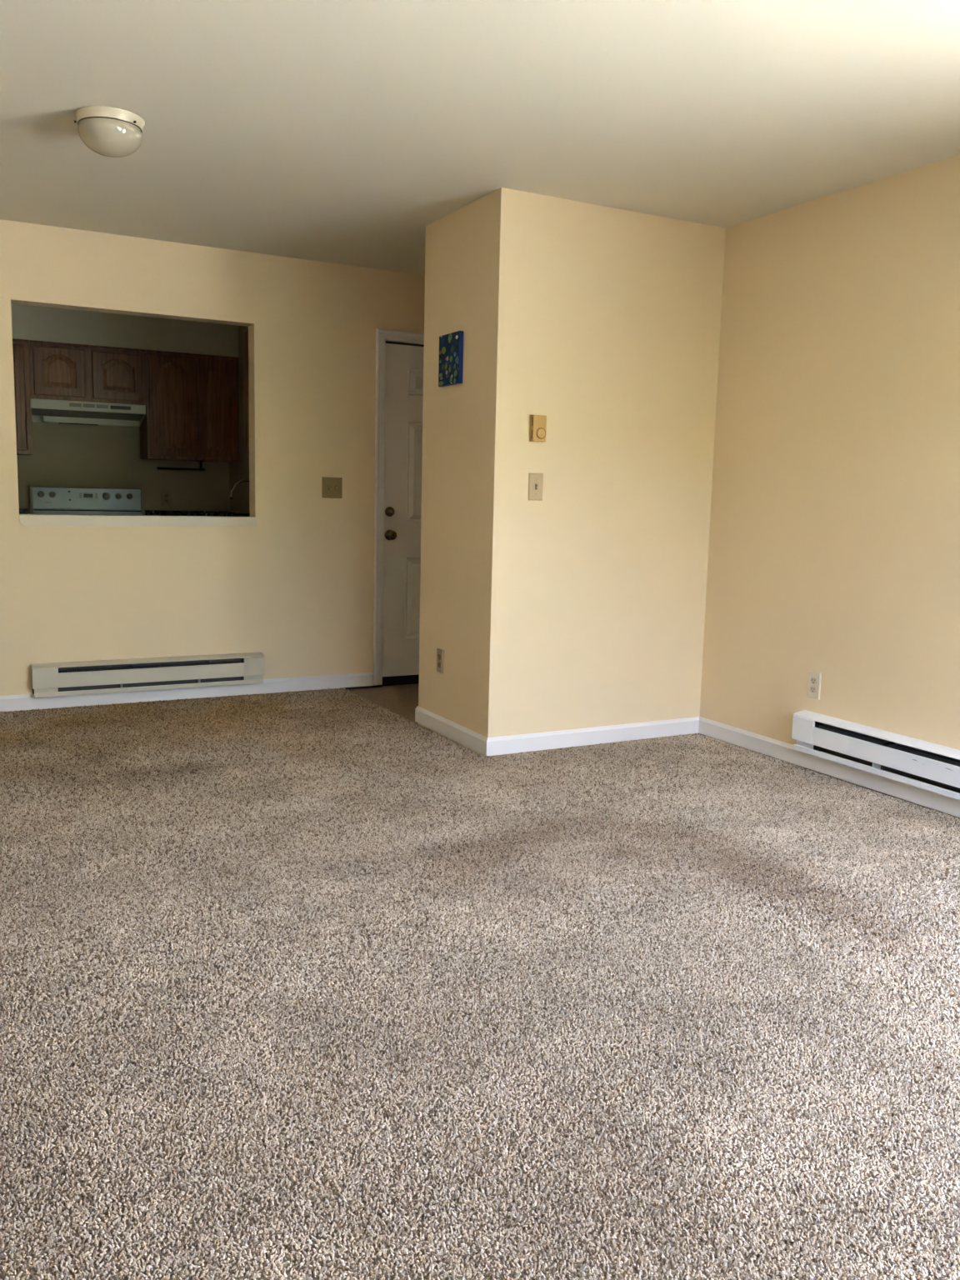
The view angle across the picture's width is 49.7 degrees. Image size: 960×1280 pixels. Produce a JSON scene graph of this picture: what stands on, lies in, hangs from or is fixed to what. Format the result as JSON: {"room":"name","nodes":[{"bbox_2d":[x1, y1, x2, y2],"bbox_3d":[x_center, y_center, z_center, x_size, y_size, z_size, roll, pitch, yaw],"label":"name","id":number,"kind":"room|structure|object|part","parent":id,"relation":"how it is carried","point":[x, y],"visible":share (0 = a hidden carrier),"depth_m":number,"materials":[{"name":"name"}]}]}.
{"room":"empty living room","nodes":[
{"label":"empty living room","id":0,"kind":"room"},
{"bbox_2d":[16,421,229,514],"bbox_3d":[-3.217,-1.172,7.484,3.032,2.454,0.120,-3,9,-28],"label":"wall","id":1,"kind":"structure","parent":0,"point":[64,455],"depth_m":7.66,"materials":[{"name":"beige paint"}]},
{"bbox_2d":[12,338,33,455],"bbox_3d":[-3.332,-1.662,7.090,0.457,0.763,0.328,-3,9,-28],"label":"upper cabinet","id":2,"kind":"object","parent":1,"relation":"attached to","point":[20,347],"visible":0.52,"depth_m":7.04,"materials":[{"name":"brown wood"}]},
{"bbox_3d":[-3.267,-1.641,6.948,0.283,0.603,0.009,-3,9,-28],"label":"panel","id":3,"kind":"part","parent":2,"relation":"part of","materials":[{"name":"brown wood"}]},
{"bbox_3d":[-3.268,-1.635,6.952,0.397,0.703,0.019,-3,9,-28],"label":"door","id":4,"kind":"part","parent":2,"relation":"part of","materials":[{"name":"brown wood"}]},
{"bbox_3d":[-3.252,-2.011,6.907,0.457,0.018,0.012,-3,9,-28],"label":"moulding","id":5,"kind":"part","parent":2,"relation":"part of","materials":[{"name":"brown wood"}]},
{"bbox_2d":[19,508,28,514],"bbox_3d":[-3.655,-0.882,7.213,0.940,0.078,0.019,-3,9,-28],"label":"backsplash","id":6,"kind":"structure","parent":1,"relation":"attached to","point":[22,511],"depth_m":7.41,"materials":[{"name":"green stone"}]},
{"bbox_2d":[29,340,146,405],"bbox_3d":[-2.788,-1.875,7.349,0.760,0.387,0.328,-3,9,-28],"label":"upper cabinet","id":7,"kind":"object","parent":1,"relation":"attached to","point":[58,371],"visible":0.99,"depth_m":7.21,"materials":[{"name":"brown wood"}]},
{"bbox_3d":[-2.890,-1.839,7.122,0.328,0.322,0.019,-3,9,-28],"label":"door","id":8,"kind":"part","parent":7,"relation":"part of","materials":[{"name":"brown wood"}]},
{"bbox_3d":[-2.889,-1.846,7.119,0.214,0.222,0.009,-3,9,-28],"label":"panel","id":9,"kind":"part","parent":7,"relation":"part of","materials":[{"name":"brown wood"}]},
{"bbox_3d":[-2.713,-2.038,7.191,0.760,0.018,0.012,-3,9,-28],"label":"moulding","id":10,"kind":"part","parent":7,"relation":"part of","materials":[{"name":"brown wood"}]},
{"bbox_2d":[30,398,145,427],"bbox_3d":[-2.799,-1.609,7.373,0.757,0.144,0.346,-3,9,-28],"label":"range hood","id":11,"kind":"object","parent":7,"relation":"attached to","point":[60,412],"visible":0.97,"depth_m":7.33,"materials":[{"name":"beige metal"}]},
{"bbox_3d":[-2.799,-1.627,7.174,0.079,0.025,0.004,-3,9,-28],"label":"switch panel","id":12,"kind":"part","parent":11,"relation":"part of","materials":[{"name":"grey"}]},
{"bbox_3d":[-2.877,-1.629,7.519,0.753,0.128,0.010,-3,9,-28],"label":"panel","id":13,"kind":"part","parent":11,"relation":"part of","materials":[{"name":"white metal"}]},
{"bbox_3d":[-2.799,-1.676,7.367,0.757,0.010,0.339,-3,9,-28],"label":"plate","id":14,"kind":"part","parent":11,"relation":"part of","materials":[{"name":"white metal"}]},
{"bbox_3d":[-2.721,-1.631,7.215,0.079,0.025,0.004,-3,9,-28],"label":"switch panel","id":15,"kind":"part","parent":11,"relation":"part of","materials":[{"name":"grey"}]},
{"bbox_3d":[-2.643,-1.635,7.256,0.079,0.025,0.004,-3,9,-28],"label":"switch panel","id":16,"kind":"part","parent":11,"relation":"part of","materials":[{"name":"grey"}]},
{"bbox_2d":[110,405,130,409],"bbox_3d":[-2.535,-1.639,7.314,0.138,0.024,0.004,-3,9,-28],"label":"controls","id":17,"kind":"object","parent":11,"relation":"attached to","point":[112,407],"depth_m":7.31,"materials":[{"name":"black plastic"}]},
{"bbox_3d":[-2.467,-1.624,7.552,0.002,0.129,0.338,-3,9,-28],"label":"panel","id":18,"kind":"part","parent":11,"relation":"part of","materials":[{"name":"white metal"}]},
{"bbox_3d":[-2.551,-1.855,7.302,0.336,0.322,0.019,-3,9,-28],"label":"door","id":19,"kind":"part","parent":7,"relation":"part of","materials":[{"name":"brown wood"}]},
{"bbox_3d":[-2.550,-1.861,7.298,0.222,0.222,0.009,-3,9,-28],"label":"panel","id":20,"kind":"part","parent":7,"relation":"part of","materials":[{"name":"brown wood"}]},
{"bbox_2d":[161,490,171,505],"bbox_3d":[-2.381,-1.076,7.872,0.072,0.117,0.008,-3,9,-28],"label":"wall outlet","id":21,"kind":"object","parent":1,"relation":"attached to","point":[166,495],"visible":1,"depth_m":7.87,"materials":[{"name":"beige plastic"}]},
{"bbox_2d":[145,510,227,516],"bbox_3d":[-2.254,-0.953,7.952,0.631,0.078,0.019,-3,9,-28],"label":"backsplash","id":22,"kind":"structure","parent":1,"relation":"attached to","point":[148,512],"depth_m":7.94,"materials":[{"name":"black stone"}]},
{"bbox_2d":[139,350,239,462],"bbox_3d":[-2.161,-1.722,7.707,0.664,0.761,0.328,-3,9,-28],"label":"upper cabinet","id":23,"kind":"object","parent":1,"relation":"attached to","point":[192,406],"visible":1,"depth_m":7.56,"materials":[{"name":"brown wood"}]},
{"bbox_3d":[-2.225,-1.690,7.501,0.328,0.708,0.019,-3,9,-28],"label":"door","id":24,"kind":"part","parent":23,"relation":"part of","materials":[{"name":"brown wood"}]},
{"bbox_3d":[-2.223,-1.696,7.498,0.214,0.608,0.009,-3,9,-28],"label":"panel","id":25,"kind":"part","parent":23,"relation":"part of","materials":[{"name":"brown wood"}]},
{"bbox_2d":[156,460,204,470],"bbox_3d":[-2.231,-1.306,7.739,0.348,0.074,0.060,-3,9,-28],"label":"paper towel holder","id":26,"kind":"object","parent":23,"relation":"attached to","point":[201,468],"visible":0.95,"depth_m":7.75,"materials":[{"name":"black metal"}]},
{"bbox_3d":[-2.082,-2.070,7.524,0.664,0.018,0.012,-3,9,-28],"label":"moulding","id":27,"kind":"part","parent":23,"relation":"part of","materials":[{"name":"brown wood"}]},
{"bbox_3d":[-1.944,-1.701,7.650,0.265,0.710,0.019,-3,9,-28],"label":"door","id":28,"kind":"part","parent":23,"relation":"part of","materials":[{"name":"brown wood"}]},
{"bbox_3d":[-1.942,-1.708,7.646,0.151,0.610,0.009,-3,9,-28],"label":"panel","id":29,"kind":"part","parent":23,"relation":"part of","materials":[{"name":"brown wood"}]},
{"bbox_2d":[10,303,238,357],"bbox_3d":[-3.093,-2.207,7.149,2.792,0.307,0.306,-3,9,-28],"label":"wall","id":30,"kind":"structure","parent":0,"point":[28,322],"depth_m":7.29,"materials":[{"name":"beige paint"}]},
{"bbox_2d":[0,219,424,712],"bbox_3d":[-2.431,-0.844,5.261,6.121,2.454,0.120,-3,9,-28],"label":"wall","id":31,"kind":"structure","parent":0,"point":[295,587],"depth_m":5.76,"materials":[{"name":"beige paint"}]},
{"bbox_2d":[19,514,256,526],"bbox_3d":[-1.830,-0.644,5.609,1.226,0.056,0.146,-3,9,-28],"label":"trim","id":32,"kind":"structure","parent":31,"relation":"attached to","point":[24,519],"depth_m":5.52,"materials":[{"name":"beige paint"}]},
{"bbox_2d":[30,651,264,697],"bbox_3d":[-1.782,0.185,5.655,1.219,0.170,0.070,-3,9,-28],"label":"baseboard heater","id":33,"kind":"object","parent":31,"relation":"attached to","point":[82,677],"visible":1,"depth_m":5.62,"materials":[{"name":"grey metal"}]},
{"bbox_3d":[-1.792,0.178,5.674,1.215,0.154,0.002,-3,9,-28],"label":"plate","id":34,"kind":"part","parent":33,"relation":"part of","materials":[{"name":"grey metal"}]},
{"bbox_3d":[-1.765,0.188,5.630,0.982,0.077,0.010,-3,9,-28],"label":"panel","id":35,"kind":"part","parent":33,"relation":"part of","materials":[{"name":"beige metal"}]},
{"bbox_2d":[0,672,373,711],"bbox_3d":[-2.838,0.347,5.148,4.950,0.080,0.012,-3,9,-28],"label":"baseboard","id":36,"kind":"structure","parent":31,"relation":"attached to","point":[24,702],"depth_m":5.79,"materials":[{"name":"white paint"}]},
{"bbox_2d":[321,476,342,498],"bbox_3d":[-0.856,-0.884,6.018,0.122,0.119,0.017,-3,9,-28],"label":"double light switch","id":37,"kind":"object","parent":31,"relation":"attached to","point":[332,487],"visible":1,"depth_m":6.02,"materials":[{"name":"brown plastic"}]},
{"bbox_2d":[345,685,381,689],"bbox_3d":[-0.709,0.286,6.284,0.246,0.014,0.002,-3,9,-28],"label":"trim","id":38,"kind":"structure","parent":31,"relation":"attached to","point":[373,686],"depth_m":6.29,"materials":[{"name":"black plastic"}]},
{"bbox_2d":[373,328,424,685],"bbox_3d":[-0.167,-0.788,6.401,1.030,2.102,0.018,-3,9,-28],"label":"trim","id":39,"kind":"structure","parent":31,"relation":"attached to","point":[382,335],"depth_m":6.15,"materials":[{"name":"white paint"}]},
{"bbox_3d":[-0.597,-0.767,6.174,0.056,2.102,0.018,-3,9,-28],"label":"door casing","id":40,"kind":"part","parent":39,"relation":"part of","materials":[{"name":"white paint"}]},
{"bbox_3d":[-0.143,-1.801,6.260,1.030,0.056,0.018,-3,9,-28],"label":"door casing","id":41,"kind":"part","parent":39,"relation":"part of","materials":[{"name":"white paint"}]},
{"bbox_2d":[381,340,424,686],"bbox_3d":[-0.189,-0.762,6.446,0.950,2.069,0.166,-3,9,-28],"label":"door","id":42,"kind":"structure","parent":31,"relation":"in","point":[404,360],"depth_m":6.27,"materials":[{"name":"white paint"}]},
{"bbox_3d":[-0.531,-0.629,6.224,0.064,0.064,0.062,-3,9,-28],"label":"knob","id":43,"kind":"part","parent":42,"relation":"part of","materials":[{"name":"gold metal"}]},
{"bbox_3d":[-0.363,-0.262,6.409,0.222,0.509,0.016,-3,9,-28],"label":"panel","id":44,"kind":"part","parent":42,"relation":"part of","materials":[{"name":"white paint"}]},
{"bbox_3d":[-0.345,-1.018,6.303,0.222,0.605,0.016,-3,9,-28],"label":"panel","id":45,"kind":"part","parent":42,"relation":"part of","materials":[{"name":"white paint"}]},
{"bbox_3d":[-0.333,-1.544,6.230,0.222,0.163,0.016,-3,9,-28],"label":"panel","id":46,"kind":"part","parent":42,"relation":"part of","materials":[{"name":"white paint"}]},
{"bbox_2d":[229,325,249,513],"bbox_3d":[-1.380,-1.081,7.133,0.120,2.454,2.234,-3,9,-28],"label":"wall","id":47,"kind":"structure","parent":0,"point":[238,471],"depth_m":7.69,"materials":[{"name":"beige paint"}]},
{"bbox_2d":[227,510,249,516],"bbox_3d":[-1.454,-0.822,7.146,0.019,0.078,2.209,-3,9,-28],"label":"backsplash","id":48,"kind":"structure","parent":47,"relation":"attached to","point":[229,513],"depth_m":7.84,"materials":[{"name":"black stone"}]},
{"bbox_2d":[245,330,249,455],"bbox_3d":[-1.179,-1.494,6.242,0.316,0.761,0.586,-3,9,-28],"label":"upper cabinet","id":49,"kind":"object","parent":47,"relation":"attached to","point":[246,332],"visible":0.1,"depth_m":6.39,"materials":[{"name":"brown wood"}]},
{"bbox_2d":[346,683,483,756],"bbox_3d":[-1.484,0.684,3.739,6.241,0.106,8.780,-3,9,-28],"label":"floor","id":50,"kind":"structure","parent":0,"point":[402,700],"depth_m":6.02,"materials":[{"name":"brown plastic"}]},
{"bbox_2d":[29,485,144,514],"bbox_3d":[-2.723,-0.508,7.355,0.781,1.137,0.728,-3,9,-28],"label":"stove","id":51,"kind":"object","parent":50,"relation":"on","point":[43,500],"visible":0.3,"depth_m":7.53,"materials":[{"name":"white metal"}]},
{"bbox_3d":[-3.197,-0.983,7.389,0.016,0.228,0.098,-3,9,-28],"label":"trim","id":52,"kind":"part","parent":51,"relation":"part of","materials":[{"name":"grey metal"}]},
{"bbox_3d":[-3.120,-1.037,7.368,0.046,0.046,0.032,-3,9,-28],"label":"knob","id":53,"kind":"part","parent":51,"relation":"part of","materials":[{"name":"grey plastic"}]},
{"bbox_3d":[-3.054,-1.039,7.403,0.046,0.046,0.032,-3,9,-28],"label":"knob","id":54,"kind":"part","parent":51,"relation":"part of","materials":[{"name":"grey plastic"}]},
{"bbox_3d":[-2.729,-1.051,7.575,0.057,0.057,0.032,-3,9,-28],"label":"knob","id":55,"kind":"part","parent":51,"relation":"part of","materials":[{"name":"grey plastic"}]},
{"bbox_3d":[-2.653,-1.056,7.615,0.046,0.046,0.032,-3,9,-28],"label":"knob","id":56,"kind":"part","parent":51,"relation":"part of","materials":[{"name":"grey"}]},
{"bbox_3d":[-2.583,-1.061,7.651,0.046,0.046,0.032,-3,9,-28],"label":"knob","id":57,"kind":"part","parent":51,"relation":"part of","materials":[{"name":"grey plastic"}]},
{"bbox_3d":[-2.525,-1.017,7.744,0.024,0.228,0.098,-3,9,-28],"label":"trim","id":58,"kind":"part","parent":51,"relation":"part of","materials":[{"name":"grey metal"}]},
{"bbox_2d":[0,687,959,1279],"bbox_3d":[-0.932,0.784,2.702,6.001,0.008,6.186,-3,9,-28],"label":"carpet","id":59,"kind":"object","parent":50,"relation":"on","point":[323,984],"visible":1,"depth_m":2.39,"materials":[{"name":"beige carpet"}]},
{"bbox_3d":[-1.572,-0.249,6.810,0.590,0.888,1.560,-3,9,-28],"label":"base cabinet","id":60,"kind":"object","parent":50,"relation":"on","visible":0},
{"bbox_3d":[-1.576,-0.708,6.732,0.631,0.038,1.569,-3,9,-28],"label":"countertop","id":61,"kind":"structure","parent":60,"relation":"on","visible":0},
{"bbox_2d":[230,479,249,499],"bbox_3d":[-1.586,-0.933,7.053,0.248,0.318,0.118,-3,9,-28],"label":"faucet","id":62,"kind":"object","parent":61,"relation":"on","point":[236,484],"visible":0.44,"depth_m":6.97,"materials":[{"name":"silver metal"}]},
{"bbox_2d":[0,0,959,274],"bbox_3d":[-1.424,-1.873,3.382,6.241,0.150,8.780,-3,9,-28],"label":"ceiling","id":63,"kind":"structure","parent":0,"point":[338,132],"depth_m":3.46,"materials":[{"name":"white paint"}]},
{"bbox_2d":[74,105,144,157],"bbox_3d":[-1.299,-1.768,3.642,0.234,0.124,0.233,-3,9,-28],"label":"ceiling light","id":64,"kind":"object","parent":63,"relation":"attached to","point":[109,132],"visible":1,"depth_m":3.57,"materials":[{"name":"beige glass"}]},
{"bbox_2d":[418,187,725,756],"bbox_3d":[0.422,-0.758,5.124,1.214,2.454,0.753,-3,9,-28],"label":"wall","id":65,"kind":"structure","parent":0,"point":[582,605],"depth_m":4.77,"materials":[{"name":"beige paint"}]},
{"bbox_2d":[436,648,444,673],"bbox_3d":[-0.196,0.102,5.067,0.008,0.117,0.072,-3,9,-28],"label":"wall outlet","id":66,"kind":"object","parent":65,"relation":"attached to","point":[440,652],"visible":1,"depth_m":5.06,"materials":[{"name":"beige plastic"}]},
{"bbox_2d":[438,330,463,386],"bbox_3d":[-0.136,-1.300,4.802,0.024,0.232,0.213,-3,9,-28],"label":"canvas painting","id":67,"kind":"object","parent":65,"relation":"attached to","point":[451,345],"visible":1,"depth_m":4.78,"materials":[{"name":"blue fabric"}]},
{"bbox_2d":[415,706,487,755],"bbox_3d":[-0.147,0.431,5.000,0.012,0.080,0.777,-3,9,-28],"label":"baseboard","id":68,"kind":"structure","parent":65,"relation":"attached to","point":[477,742],"depth_m":4.96,"materials":[{"name":"white paint"}]},
{"bbox_2d":[528,473,543,500],"bbox_3d":[0.251,-0.680,4.604,0.074,0.120,0.017,-3,9,-28],"label":"light switch","id":69,"kind":"object","parent":65,"relation":"attached to","point":[535,481],"visible":1,"depth_m":4.60,"materials":[{"name":"beige plastic"}]},
{"bbox_2d":[529,414,546,442],"bbox_3d":[0.258,-0.931,4.558,0.070,0.117,0.036,-3,9,-28],"label":"thermostat","id":70,"kind":"object","parent":65,"relation":"attached to","point":[537,422],"visible":1,"depth_m":4.55,"materials":[{"name":"brown plastic"}]},
{"bbox_2d":[486,716,699,755],"bbox_3d":[0.569,0.455,4.949,1.226,0.080,0.012,-3,9,-28],"label":"baseboard","id":71,"kind":"structure","parent":65,"relation":"attached to","point":[588,736],"depth_m":4.92,"materials":[{"name":"white paint"}]},
{"bbox_2d":[699,154,959,817],"bbox_3d":[1.773,-0.571,4.011,0.120,2.454,6.306,-3,9,-28],"label":"wall","id":72,"kind":"structure","parent":0,"point":[834,543],"depth_m":4.35,"materials":[{"name":"beige paint"}]},
{"bbox_2d":[806,670,821,699],"bbox_3d":[1.461,0.197,4.538,0.008,0.117,0.072,-3,9,-28],"label":"wall outlet","id":73,"kind":"object","parent":72,"relation":"attached to","point":[814,677],"visible":1,"depth_m":4.53,"materials":[{"name":"beige plastic"}]},
{"bbox_2d":[810,685,815,693],"bbox_3d":[1.458,0.217,4.540,0.002,0.028,0.034,-3,9,-28],"label":"receptacle","id":74,"kind":"object","parent":73,"relation":"attached to","point":[812,688],"depth_m":4.54,"materials":[{"name":"white plastic"}]},
{"bbox_2d":[810,677,816,684],"bbox_3d":[1.459,0.178,4.534,0.002,0.028,0.034,-3,9,-28],"label":"receptacle","id":75,"kind":"object","parent":73,"relation":"attached to","point":[813,680],"depth_m":4.53,"materials":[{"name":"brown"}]},
{"bbox_2d":[698,716,959,817],"bbox_3d":[1.716,0.601,4.090,0.012,0.080,2.625,-3,9,-28],"label":"baseboard","id":76,"kind":"structure","parent":72,"relation":"attached to","point":[757,742],"depth_m":4.48,"materials":[{"name":"white paint"}]},
{"bbox_2d":[791,710,959,799],"bbox_3d":[1.693,0.477,4.058,0.070,0.170,1.219,-3,9,-28],"label":"baseboard heater","id":77,"kind":"object","parent":72,"relation":"attached to","point":[815,733],"visible":1,"depth_m":4.17,"materials":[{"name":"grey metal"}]},
{"bbox_3d":[1.667,0.478,4.044,0.010,0.077,0.987,-3,9,-28],"label":"panel","id":78,"kind":"part","parent":77,"relation":"part of","materials":[{"name":"white metal"}]},
{"bbox_3d":[1.637,0.414,4.151,0.050,0.013,0.010,-3,9,-28],"label":"damper arm","id":79,"kind":"part","parent":77,"relation":"part of","materials":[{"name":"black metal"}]},
{"bbox_3d":[1.713,0.472,4.068,0.002,0.154,1.215,-3,9,-28],"label":"plate","id":80,"kind":"part","parent":77,"relation":"part of","materials":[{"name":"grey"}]}
]}

